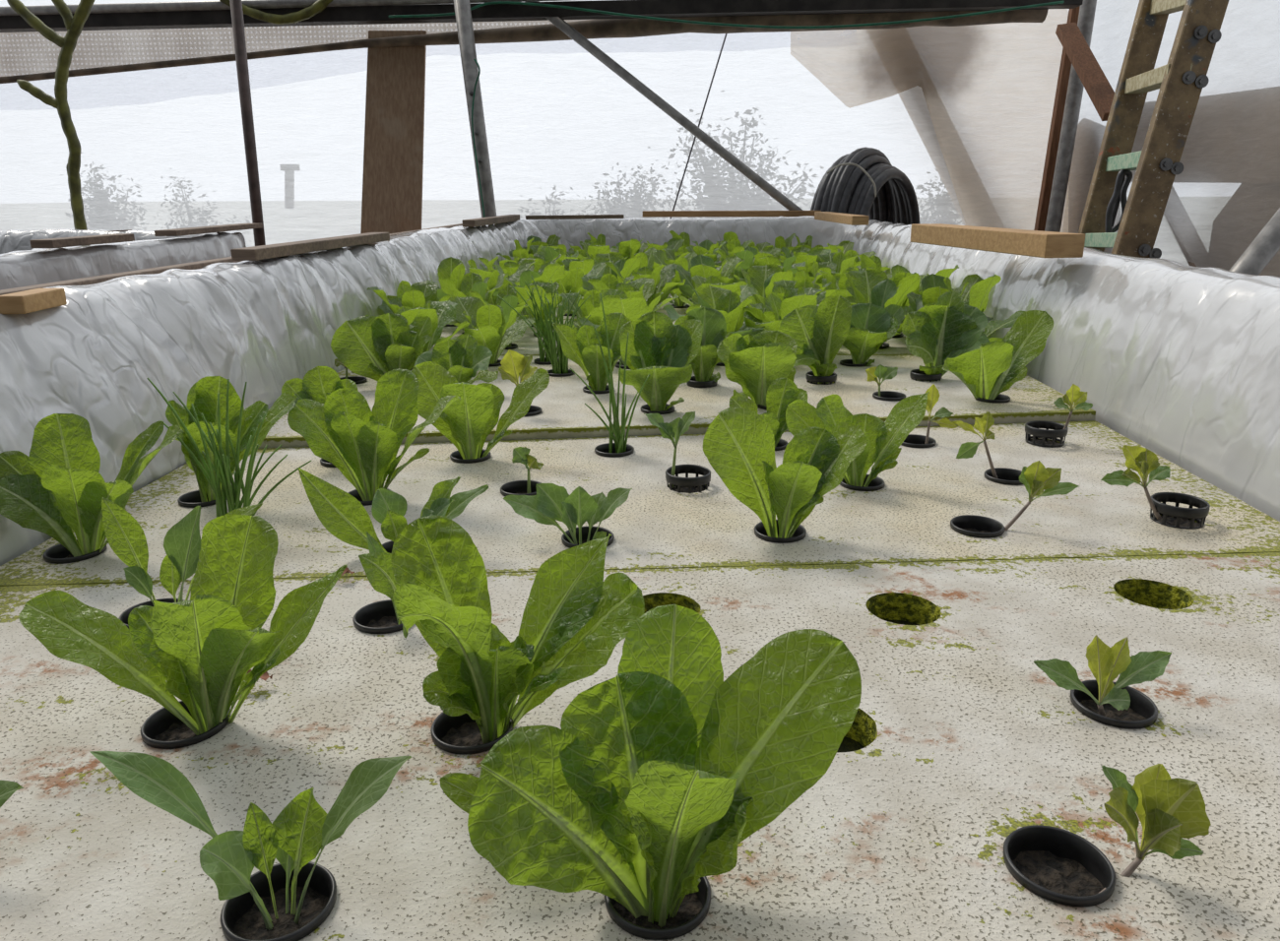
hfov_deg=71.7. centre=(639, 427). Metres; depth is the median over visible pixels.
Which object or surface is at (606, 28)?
roll
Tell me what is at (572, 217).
batten
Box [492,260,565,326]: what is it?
romaine lettuce
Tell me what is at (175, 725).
pot
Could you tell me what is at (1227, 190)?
wall
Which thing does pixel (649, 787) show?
romaine lettuce
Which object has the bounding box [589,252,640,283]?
romaine lettuce
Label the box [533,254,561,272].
romaine lettuce
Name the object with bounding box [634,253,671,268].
romaine lettuce
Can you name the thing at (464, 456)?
pot
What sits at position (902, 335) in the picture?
pot
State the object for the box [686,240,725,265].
romaine lettuce
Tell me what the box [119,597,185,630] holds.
pot
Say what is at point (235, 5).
support pole
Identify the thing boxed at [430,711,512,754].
pot
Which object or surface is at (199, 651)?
romaine lettuce
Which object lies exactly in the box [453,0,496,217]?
support pole
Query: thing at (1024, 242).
batten
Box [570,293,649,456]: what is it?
chives
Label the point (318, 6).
hose
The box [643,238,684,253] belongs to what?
romaine lettuce
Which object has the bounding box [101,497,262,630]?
seedling
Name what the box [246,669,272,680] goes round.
dry leaf
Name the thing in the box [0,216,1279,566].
liner
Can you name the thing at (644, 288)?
romaine lettuce
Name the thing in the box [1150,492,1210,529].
pot
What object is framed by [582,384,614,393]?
pot
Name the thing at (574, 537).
pot
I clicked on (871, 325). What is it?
romaine lettuce
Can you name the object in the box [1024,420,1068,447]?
pot
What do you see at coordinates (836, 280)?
romaine lettuce
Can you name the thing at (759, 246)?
romaine lettuce
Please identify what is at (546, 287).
romaine lettuce
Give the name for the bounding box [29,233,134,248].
batten
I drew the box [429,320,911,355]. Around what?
raft
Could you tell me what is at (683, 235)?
romaine lettuce
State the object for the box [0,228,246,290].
bed
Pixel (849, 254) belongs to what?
romaine lettuce
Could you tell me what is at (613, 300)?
romaine lettuce
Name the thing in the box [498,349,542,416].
seedling
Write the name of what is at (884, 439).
romaine lettuce
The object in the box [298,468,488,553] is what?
seedling
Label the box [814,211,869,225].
batten
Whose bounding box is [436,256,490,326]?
romaine lettuce
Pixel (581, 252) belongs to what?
romaine lettuce
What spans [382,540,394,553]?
pot
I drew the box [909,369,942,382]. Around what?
pot
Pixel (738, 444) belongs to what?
romaine lettuce
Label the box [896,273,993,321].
romaine lettuce
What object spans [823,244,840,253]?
romaine lettuce
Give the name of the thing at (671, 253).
romaine lettuce
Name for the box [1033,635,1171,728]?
seedling
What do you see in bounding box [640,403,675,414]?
pot
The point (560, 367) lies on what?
chives
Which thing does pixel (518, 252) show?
romaine lettuce
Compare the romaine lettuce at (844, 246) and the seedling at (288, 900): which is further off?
the romaine lettuce at (844, 246)
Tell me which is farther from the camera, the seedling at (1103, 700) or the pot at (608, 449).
the pot at (608, 449)
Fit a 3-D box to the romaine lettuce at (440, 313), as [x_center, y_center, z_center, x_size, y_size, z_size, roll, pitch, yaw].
[-0.418,-0.150,1.681,0.195,0.184,0.225,-2,15,-7]
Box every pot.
[42,539,106,564]
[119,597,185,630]
[140,701,230,749]
[177,490,222,508]
[220,861,336,940]
[320,458,336,467]
[339,376,367,383]
[347,488,391,506]
[352,599,403,634]
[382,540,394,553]
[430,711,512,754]
[449,448,490,463]
[488,359,502,367]
[500,480,541,496]
[505,343,517,349]
[524,405,542,416]
[533,357,558,364]
[547,369,574,377]
[561,526,614,548]
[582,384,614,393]
[594,443,634,456]
[604,876,711,940]
[615,361,630,369]
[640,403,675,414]
[665,464,710,493]
[671,304,689,308]
[686,376,717,387]
[754,519,806,543]
[774,439,788,450]
[805,371,836,384]
[839,359,867,367]
[839,474,885,491]
[872,390,905,401]
[878,342,889,349]
[892,333,903,337]
[901,434,936,447]
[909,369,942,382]
[950,514,1004,537]
[976,393,1010,403]
[984,467,1023,485]
[1003,825,1116,906]
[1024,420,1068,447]
[1070,679,1158,728]
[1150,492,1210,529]
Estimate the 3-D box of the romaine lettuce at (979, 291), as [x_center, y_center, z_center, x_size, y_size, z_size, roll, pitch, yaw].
[0.617,-0.189,1.732,0.251,0.226,0.176,7,17,26]
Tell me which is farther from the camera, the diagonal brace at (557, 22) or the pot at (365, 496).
the diagonal brace at (557, 22)
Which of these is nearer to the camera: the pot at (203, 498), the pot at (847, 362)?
the pot at (203, 498)
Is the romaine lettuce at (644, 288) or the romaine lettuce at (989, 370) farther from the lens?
the romaine lettuce at (644, 288)
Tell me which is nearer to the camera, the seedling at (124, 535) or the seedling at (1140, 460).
the seedling at (124, 535)
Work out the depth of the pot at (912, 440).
1.25 m
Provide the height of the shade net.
0.320 m
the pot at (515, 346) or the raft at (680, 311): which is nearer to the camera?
the pot at (515, 346)
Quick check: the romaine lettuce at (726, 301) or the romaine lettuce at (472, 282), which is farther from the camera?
the romaine lettuce at (472, 282)
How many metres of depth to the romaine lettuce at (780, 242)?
3.57 m
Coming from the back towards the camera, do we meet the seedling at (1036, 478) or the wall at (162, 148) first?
the wall at (162, 148)
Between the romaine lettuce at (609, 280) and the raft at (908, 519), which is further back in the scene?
the romaine lettuce at (609, 280)
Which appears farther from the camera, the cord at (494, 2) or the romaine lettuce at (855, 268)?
the cord at (494, 2)
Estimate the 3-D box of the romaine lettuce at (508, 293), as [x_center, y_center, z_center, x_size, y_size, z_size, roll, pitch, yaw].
[-0.295,-0.220,1.936,0.168,0.175,0.166,-13,20,-40]
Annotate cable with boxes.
[1105,169,1132,232]
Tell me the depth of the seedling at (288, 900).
0.44 m
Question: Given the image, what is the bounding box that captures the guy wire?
[669,33,727,218]
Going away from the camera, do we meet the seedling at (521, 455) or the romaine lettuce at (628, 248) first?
the seedling at (521, 455)
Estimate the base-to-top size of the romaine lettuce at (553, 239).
0.210 m
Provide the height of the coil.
0.904 m
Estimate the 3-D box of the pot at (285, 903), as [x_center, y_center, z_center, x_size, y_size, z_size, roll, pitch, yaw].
[-0.178,0.256,0.444,0.054,0.047,0.054,0,15,2]
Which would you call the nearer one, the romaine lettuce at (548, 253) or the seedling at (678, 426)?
the seedling at (678, 426)
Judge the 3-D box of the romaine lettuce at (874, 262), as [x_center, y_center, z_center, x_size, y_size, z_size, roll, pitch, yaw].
[0.683,-0.413,2.606,0.154,0.198,0.220,10,18,33]
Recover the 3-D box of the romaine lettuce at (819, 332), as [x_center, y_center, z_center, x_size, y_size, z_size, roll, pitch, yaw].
[0.304,-0.138,1.561,0.125,0.187,0.071,-5,16,-19]
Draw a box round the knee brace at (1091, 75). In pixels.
[1055,22,1114,121]
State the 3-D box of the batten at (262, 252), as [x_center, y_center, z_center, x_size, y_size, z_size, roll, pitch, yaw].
[-0.663,-0.385,1.861,0.045,0.020,0.671,1,15,4]
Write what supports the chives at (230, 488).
in the raft at (908, 519)
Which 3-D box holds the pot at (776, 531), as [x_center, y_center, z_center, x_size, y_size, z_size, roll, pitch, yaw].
[0.145,0.128,0.921,0.054,0.047,0.054,0,15,2]
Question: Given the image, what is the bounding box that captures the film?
[790,8,1068,232]
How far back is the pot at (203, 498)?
1.02 m
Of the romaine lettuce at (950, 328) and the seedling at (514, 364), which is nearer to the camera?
the seedling at (514, 364)
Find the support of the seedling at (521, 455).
in the raft at (908, 519)
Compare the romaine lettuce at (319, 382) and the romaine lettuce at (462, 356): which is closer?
the romaine lettuce at (319, 382)
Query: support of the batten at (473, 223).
on the liner
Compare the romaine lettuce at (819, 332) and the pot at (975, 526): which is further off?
the romaine lettuce at (819, 332)
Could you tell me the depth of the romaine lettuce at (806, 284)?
2.07 m
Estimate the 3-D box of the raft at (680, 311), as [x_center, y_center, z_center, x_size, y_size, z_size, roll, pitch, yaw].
[0.112,-0.339,2.623,1.286,0.035,0.551,0,15,2]
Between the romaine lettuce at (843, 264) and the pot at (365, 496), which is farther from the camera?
the romaine lettuce at (843, 264)
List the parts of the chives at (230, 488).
blade, blade, blade, blade, blade, blade, blade, blade, blade, blade, blade, blade, blade, blade, blade, blade, blade, blade, blade, blade, blade, blade, blade, blade, blade, blade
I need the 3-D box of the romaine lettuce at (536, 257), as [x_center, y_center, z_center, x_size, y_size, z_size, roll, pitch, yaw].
[-0.373,-0.529,3.127,0.173,0.163,0.200,8,17,28]
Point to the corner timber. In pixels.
(1065, 64)
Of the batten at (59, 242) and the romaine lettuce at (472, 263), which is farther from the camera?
the romaine lettuce at (472, 263)
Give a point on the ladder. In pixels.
(1181, 82)
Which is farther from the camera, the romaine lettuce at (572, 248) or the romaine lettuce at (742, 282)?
the romaine lettuce at (572, 248)
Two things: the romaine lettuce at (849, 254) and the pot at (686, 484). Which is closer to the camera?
the pot at (686, 484)
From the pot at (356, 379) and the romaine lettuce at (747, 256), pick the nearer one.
the pot at (356, 379)
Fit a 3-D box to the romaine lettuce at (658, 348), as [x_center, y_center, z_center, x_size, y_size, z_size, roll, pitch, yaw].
[0.031,-0.076,1.352,0.129,0.193,0.085,-1,15,-1]
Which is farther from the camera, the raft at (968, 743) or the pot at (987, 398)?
the pot at (987, 398)
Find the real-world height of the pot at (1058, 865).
0.047 m
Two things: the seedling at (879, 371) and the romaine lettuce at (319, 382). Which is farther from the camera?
the seedling at (879, 371)
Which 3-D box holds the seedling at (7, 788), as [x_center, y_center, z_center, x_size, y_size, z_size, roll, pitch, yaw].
[-0.368,0.229,0.468,0.081,0.088,0.054,8,17,27]
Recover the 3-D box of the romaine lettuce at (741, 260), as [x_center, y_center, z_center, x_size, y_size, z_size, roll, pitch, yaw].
[0.217,-0.440,2.770,0.192,0.167,0.166,6,16,23]
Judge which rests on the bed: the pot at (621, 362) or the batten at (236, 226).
the batten at (236, 226)
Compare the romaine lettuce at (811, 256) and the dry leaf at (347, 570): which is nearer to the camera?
the dry leaf at (347, 570)
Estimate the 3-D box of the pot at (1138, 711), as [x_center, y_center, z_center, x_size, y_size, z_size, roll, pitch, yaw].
[0.324,0.209,0.611,0.054,0.047,0.054,0,15,2]
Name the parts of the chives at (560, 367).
blade, blade, blade, blade, blade, blade, blade, blade, blade, blade, blade, blade, blade, blade, blade, blade, blade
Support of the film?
attached to the wall at (1227, 190)
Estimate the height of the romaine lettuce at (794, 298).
0.199 m
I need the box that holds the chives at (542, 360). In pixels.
[512,281,590,364]
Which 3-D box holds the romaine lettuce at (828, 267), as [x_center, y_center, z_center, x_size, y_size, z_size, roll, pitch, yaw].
[0.518,-0.390,2.572,0.190,0.180,0.220,12,19,38]
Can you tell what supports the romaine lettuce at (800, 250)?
in the raft
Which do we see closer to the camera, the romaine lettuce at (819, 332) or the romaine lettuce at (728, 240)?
the romaine lettuce at (819, 332)
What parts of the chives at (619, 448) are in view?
blade, blade, blade, blade, blade, blade, blade, blade, blade, blade, blade, blade, blade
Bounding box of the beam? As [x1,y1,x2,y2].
[0,0,1083,32]
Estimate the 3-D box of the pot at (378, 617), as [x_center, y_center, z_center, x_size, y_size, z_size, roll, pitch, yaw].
[-0.210,0.177,0.741,0.054,0.047,0.054,0,15,2]
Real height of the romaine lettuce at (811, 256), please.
0.195 m
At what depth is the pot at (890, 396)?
1.46 m
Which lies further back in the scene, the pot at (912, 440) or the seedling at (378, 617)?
the pot at (912, 440)
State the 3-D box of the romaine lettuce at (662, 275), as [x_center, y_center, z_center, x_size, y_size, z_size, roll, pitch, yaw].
[0.033,-0.361,2.452,0.225,0.195,0.194,6,16,23]
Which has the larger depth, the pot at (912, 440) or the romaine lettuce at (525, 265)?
the romaine lettuce at (525, 265)
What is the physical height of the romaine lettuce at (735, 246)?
0.163 m
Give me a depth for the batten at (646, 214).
4.20 m
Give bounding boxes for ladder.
[1078,0,1228,258]
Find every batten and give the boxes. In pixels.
[0,287,66,314]
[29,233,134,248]
[154,223,262,236]
[230,232,389,260]
[462,214,519,227]
[525,214,624,219]
[642,210,821,217]
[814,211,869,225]
[910,223,1085,257]
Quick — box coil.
[810,146,919,224]
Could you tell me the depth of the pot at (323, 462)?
1.15 m
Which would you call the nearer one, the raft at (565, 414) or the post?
the raft at (565, 414)
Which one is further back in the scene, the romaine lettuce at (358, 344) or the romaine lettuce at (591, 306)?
the romaine lettuce at (591, 306)
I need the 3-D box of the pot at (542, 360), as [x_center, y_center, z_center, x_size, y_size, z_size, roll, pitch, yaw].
[-0.185,-0.112,1.777,0.054,0.047,0.054,0,15,2]
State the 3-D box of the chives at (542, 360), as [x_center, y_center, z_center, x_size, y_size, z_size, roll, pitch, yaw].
[-0.175,-0.186,1.750,0.149,0.204,0.061,5,16,19]
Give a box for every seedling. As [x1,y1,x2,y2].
[0,780,24,807]
[89,751,411,940]
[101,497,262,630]
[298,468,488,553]
[334,358,367,383]
[352,531,403,634]
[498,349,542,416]
[500,447,543,496]
[503,483,632,548]
[643,411,710,493]
[865,364,905,401]
[901,384,957,447]
[950,460,1079,537]
[951,411,1023,485]
[1003,764,1211,906]
[1024,384,1092,447]
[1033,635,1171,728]
[1100,445,1210,529]
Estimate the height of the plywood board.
1.460 m
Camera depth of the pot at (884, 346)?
1.91 m
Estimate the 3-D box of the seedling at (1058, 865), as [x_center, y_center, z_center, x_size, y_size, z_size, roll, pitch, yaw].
[0.238,0.224,0.460,0.093,0.096,0.052,0,15,2]
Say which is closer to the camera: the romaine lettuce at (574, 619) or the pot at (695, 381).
the romaine lettuce at (574, 619)
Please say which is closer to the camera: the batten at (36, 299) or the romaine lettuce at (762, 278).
the batten at (36, 299)
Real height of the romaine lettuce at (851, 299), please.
0.193 m
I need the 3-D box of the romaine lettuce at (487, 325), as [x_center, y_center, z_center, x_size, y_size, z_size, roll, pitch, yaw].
[-0.282,-0.167,1.746,0.171,0.172,0.198,-5,16,-17]
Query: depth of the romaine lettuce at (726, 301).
1.75 m
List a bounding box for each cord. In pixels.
[388,0,1064,28]
[471,58,485,217]
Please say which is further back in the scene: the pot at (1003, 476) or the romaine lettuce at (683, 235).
the romaine lettuce at (683, 235)
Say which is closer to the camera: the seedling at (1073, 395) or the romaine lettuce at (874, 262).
the seedling at (1073, 395)
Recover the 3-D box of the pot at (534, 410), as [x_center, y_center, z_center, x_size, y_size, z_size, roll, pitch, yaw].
[-0.178,-0.005,1.373,0.054,0.047,0.054,0,15,2]
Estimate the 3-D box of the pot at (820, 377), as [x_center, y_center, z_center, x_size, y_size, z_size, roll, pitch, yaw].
[0.322,-0.072,1.579,0.054,0.049,0.054,0,15,2]
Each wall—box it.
[0,0,1069,247]
[1068,0,1279,276]
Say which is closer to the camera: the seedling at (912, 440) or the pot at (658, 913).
the pot at (658, 913)
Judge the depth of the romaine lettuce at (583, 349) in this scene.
1.50 m
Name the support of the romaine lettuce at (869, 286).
in the raft at (528, 345)
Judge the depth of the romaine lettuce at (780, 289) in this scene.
1.86 m
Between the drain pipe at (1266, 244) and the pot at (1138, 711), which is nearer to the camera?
the pot at (1138, 711)
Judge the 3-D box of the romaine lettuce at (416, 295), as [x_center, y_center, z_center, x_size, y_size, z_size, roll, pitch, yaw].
[-0.500,-0.221,1.938,0.206,0.195,0.239,7,17,25]
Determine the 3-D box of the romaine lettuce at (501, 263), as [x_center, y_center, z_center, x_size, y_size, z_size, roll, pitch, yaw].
[-0.434,-0.495,3.001,0.174,0.164,0.201,3,15,12]
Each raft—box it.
[0,420,1279,586]
[0,552,1279,940]
[257,354,1095,448]
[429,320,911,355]
[556,296,690,319]
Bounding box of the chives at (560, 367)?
[497,275,590,377]
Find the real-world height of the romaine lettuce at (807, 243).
0.167 m
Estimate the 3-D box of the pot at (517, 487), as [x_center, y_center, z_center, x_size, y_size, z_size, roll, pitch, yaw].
[-0.139,0.093,1.055,0.054,0.047,0.054,0,15,2]
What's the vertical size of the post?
1.658 m
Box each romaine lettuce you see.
[0,413,183,564]
[18,513,347,749]
[165,376,298,508]
[281,366,357,467]
[287,368,460,506]
[330,313,432,381]
[365,300,469,371]
[367,279,452,314]
[390,514,644,754]
[411,361,549,463]
[414,334,498,383]
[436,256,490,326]
[438,271,509,334]
[440,604,861,940]
[448,295,534,367]
[460,256,510,304]
[468,259,535,305]
[469,284,539,349]
[478,257,535,275]
[484,256,534,271]
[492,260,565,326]
[496,237,537,260]
[512,254,545,261]
[514,281,583,337]
[520,234,560,255]
[529,244,566,254]
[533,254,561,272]
[537,244,581,270]
[543,289,603,332]
[552,313,629,393]
[555,257,611,316]
[561,257,593,275]
[566,249,586,259]
[568,239,590,255]
[575,242,627,259]
[576,288,674,369]
[580,273,634,290]
[586,232,618,252]
[586,277,678,311]
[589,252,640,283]
[605,261,685,312]
[616,238,654,260]
[618,311,703,414]
[630,247,665,276]
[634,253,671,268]
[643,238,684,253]
[653,250,707,265]
[662,246,688,259]
[662,283,765,366]
[663,230,690,247]
[664,252,697,308]
[671,254,741,302]
[674,307,732,387]
[679,275,762,314]
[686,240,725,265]
[692,239,729,263]
[703,407,866,543]
[714,249,767,282]
[714,258,744,268]
[716,238,762,260]
[716,330,797,409]
[723,231,742,246]
[729,378,807,450]
[733,263,782,285]
[734,245,783,264]
[737,286,826,331]
[739,263,792,308]
[746,284,839,322]
[748,241,785,255]
[749,278,831,310]
[757,255,805,273]
[774,233,795,255]
[778,245,810,263]
[778,295,852,384]
[784,234,814,256]
[785,390,929,491]
[791,247,831,272]
[791,260,836,288]
[791,269,823,283]
[808,252,860,277]
[813,268,887,305]
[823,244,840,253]
[826,250,890,270]
[827,240,858,255]
[831,266,892,279]
[839,303,904,367]
[843,267,930,349]
[844,272,919,337]
[848,254,892,278]
[871,264,959,306]
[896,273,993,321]
[900,274,1025,341]
[901,291,989,382]
[941,310,1053,403]
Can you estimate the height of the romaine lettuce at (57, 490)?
0.177 m
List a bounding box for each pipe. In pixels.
[0,0,569,15]
[1229,207,1279,275]
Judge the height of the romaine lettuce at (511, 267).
0.183 m
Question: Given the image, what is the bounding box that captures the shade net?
[0,19,587,76]
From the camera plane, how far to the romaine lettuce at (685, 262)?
2.58 m
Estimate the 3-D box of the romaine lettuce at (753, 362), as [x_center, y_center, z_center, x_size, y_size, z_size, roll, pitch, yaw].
[0.182,-0.068,1.386,0.124,0.158,0.083,1,15,6]
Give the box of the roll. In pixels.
[0,8,1048,83]
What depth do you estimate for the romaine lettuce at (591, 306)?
1.91 m
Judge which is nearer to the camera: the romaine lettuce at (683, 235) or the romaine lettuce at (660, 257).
the romaine lettuce at (660, 257)
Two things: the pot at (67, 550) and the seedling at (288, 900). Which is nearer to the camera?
the seedling at (288, 900)
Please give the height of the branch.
1.229 m
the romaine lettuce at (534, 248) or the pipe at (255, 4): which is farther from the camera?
the pipe at (255, 4)
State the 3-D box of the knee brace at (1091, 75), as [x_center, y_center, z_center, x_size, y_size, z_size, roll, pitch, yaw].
[2.073,-1.654,4.098,0.090,0.490,0.574,-1,15,-1]
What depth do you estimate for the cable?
3.04 m
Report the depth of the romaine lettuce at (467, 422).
1.17 m
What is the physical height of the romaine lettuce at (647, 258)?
0.206 m
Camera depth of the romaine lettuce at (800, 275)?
2.40 m
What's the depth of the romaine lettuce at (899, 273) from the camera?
2.19 m
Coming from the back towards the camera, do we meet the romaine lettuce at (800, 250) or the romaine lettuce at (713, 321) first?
the romaine lettuce at (800, 250)
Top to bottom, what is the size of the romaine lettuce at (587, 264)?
0.179 m
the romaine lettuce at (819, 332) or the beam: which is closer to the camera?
the romaine lettuce at (819, 332)
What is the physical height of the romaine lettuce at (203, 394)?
0.185 m
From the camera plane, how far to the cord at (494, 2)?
3.99 m
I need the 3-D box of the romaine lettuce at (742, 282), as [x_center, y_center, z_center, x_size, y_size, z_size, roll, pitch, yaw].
[0.351,-0.398,2.616,0.179,0.169,0.207,3,15,14]
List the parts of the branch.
stem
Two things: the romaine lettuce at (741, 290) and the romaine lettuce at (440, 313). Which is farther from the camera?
the romaine lettuce at (741, 290)
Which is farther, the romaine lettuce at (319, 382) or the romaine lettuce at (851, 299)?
the romaine lettuce at (851, 299)
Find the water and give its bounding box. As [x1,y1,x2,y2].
[836,619,919,753]
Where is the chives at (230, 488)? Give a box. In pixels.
[146,378,311,517]
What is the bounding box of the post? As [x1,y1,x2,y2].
[1044,0,1096,232]
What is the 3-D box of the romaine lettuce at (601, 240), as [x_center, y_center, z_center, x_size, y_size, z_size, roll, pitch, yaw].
[-0.157,-0.675,3.474,0.140,0.179,0.199,12,19,38]
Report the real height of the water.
0.001 m
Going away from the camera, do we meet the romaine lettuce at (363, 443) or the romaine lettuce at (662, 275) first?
the romaine lettuce at (363, 443)
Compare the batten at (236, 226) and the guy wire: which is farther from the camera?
the guy wire
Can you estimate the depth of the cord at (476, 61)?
4.05 m
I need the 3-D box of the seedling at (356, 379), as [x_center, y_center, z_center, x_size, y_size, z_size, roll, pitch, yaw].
[-0.520,-0.092,1.593,0.054,0.106,0.054,-7,16,-23]
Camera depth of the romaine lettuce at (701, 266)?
2.43 m
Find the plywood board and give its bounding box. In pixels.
[360,30,426,233]
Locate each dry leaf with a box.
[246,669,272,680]
[341,567,354,575]
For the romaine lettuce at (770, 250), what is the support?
in the raft
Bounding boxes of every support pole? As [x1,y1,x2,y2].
[229,0,265,246]
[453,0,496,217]
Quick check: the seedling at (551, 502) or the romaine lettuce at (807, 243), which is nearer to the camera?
the seedling at (551, 502)
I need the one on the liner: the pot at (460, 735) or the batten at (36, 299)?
the batten at (36, 299)
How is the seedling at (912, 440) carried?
in the raft at (908, 519)
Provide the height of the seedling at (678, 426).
0.123 m
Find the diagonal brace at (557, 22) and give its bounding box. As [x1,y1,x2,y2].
[532,0,803,210]
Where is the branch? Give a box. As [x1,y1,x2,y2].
[6,0,94,229]
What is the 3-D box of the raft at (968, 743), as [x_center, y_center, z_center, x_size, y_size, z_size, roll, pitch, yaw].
[0.019,0.229,0.539,1.286,0.035,0.742,0,15,2]
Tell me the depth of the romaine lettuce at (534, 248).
3.46 m
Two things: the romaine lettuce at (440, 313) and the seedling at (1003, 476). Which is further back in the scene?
the romaine lettuce at (440, 313)
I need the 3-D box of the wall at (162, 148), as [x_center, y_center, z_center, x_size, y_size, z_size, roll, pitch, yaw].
[-1.745,-1.708,4.822,8.080,2.250,0.036,0,15,2]
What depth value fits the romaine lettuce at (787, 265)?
2.70 m
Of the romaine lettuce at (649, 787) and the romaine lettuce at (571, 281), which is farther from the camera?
the romaine lettuce at (571, 281)
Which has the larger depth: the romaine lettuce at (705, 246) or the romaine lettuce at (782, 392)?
the romaine lettuce at (705, 246)
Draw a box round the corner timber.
[1033,5,1080,231]
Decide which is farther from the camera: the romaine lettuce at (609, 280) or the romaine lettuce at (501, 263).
the romaine lettuce at (501, 263)
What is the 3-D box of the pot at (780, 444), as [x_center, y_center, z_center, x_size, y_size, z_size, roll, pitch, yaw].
[0.179,0.044,1.237,0.054,0.047,0.054,0,15,2]
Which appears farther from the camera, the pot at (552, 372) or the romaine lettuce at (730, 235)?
the romaine lettuce at (730, 235)
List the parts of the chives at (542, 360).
blade, blade, blade, blade, blade, blade, blade, blade, blade, blade, blade, blade, blade, blade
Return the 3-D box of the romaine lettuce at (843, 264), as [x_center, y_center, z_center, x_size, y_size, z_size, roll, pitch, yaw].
[0.594,-0.447,2.771,0.208,0.197,0.241,-12,19,-37]
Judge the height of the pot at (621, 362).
0.053 m
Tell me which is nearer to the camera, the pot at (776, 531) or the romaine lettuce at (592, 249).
the pot at (776, 531)
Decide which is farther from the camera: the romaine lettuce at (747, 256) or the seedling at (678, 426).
the romaine lettuce at (747, 256)

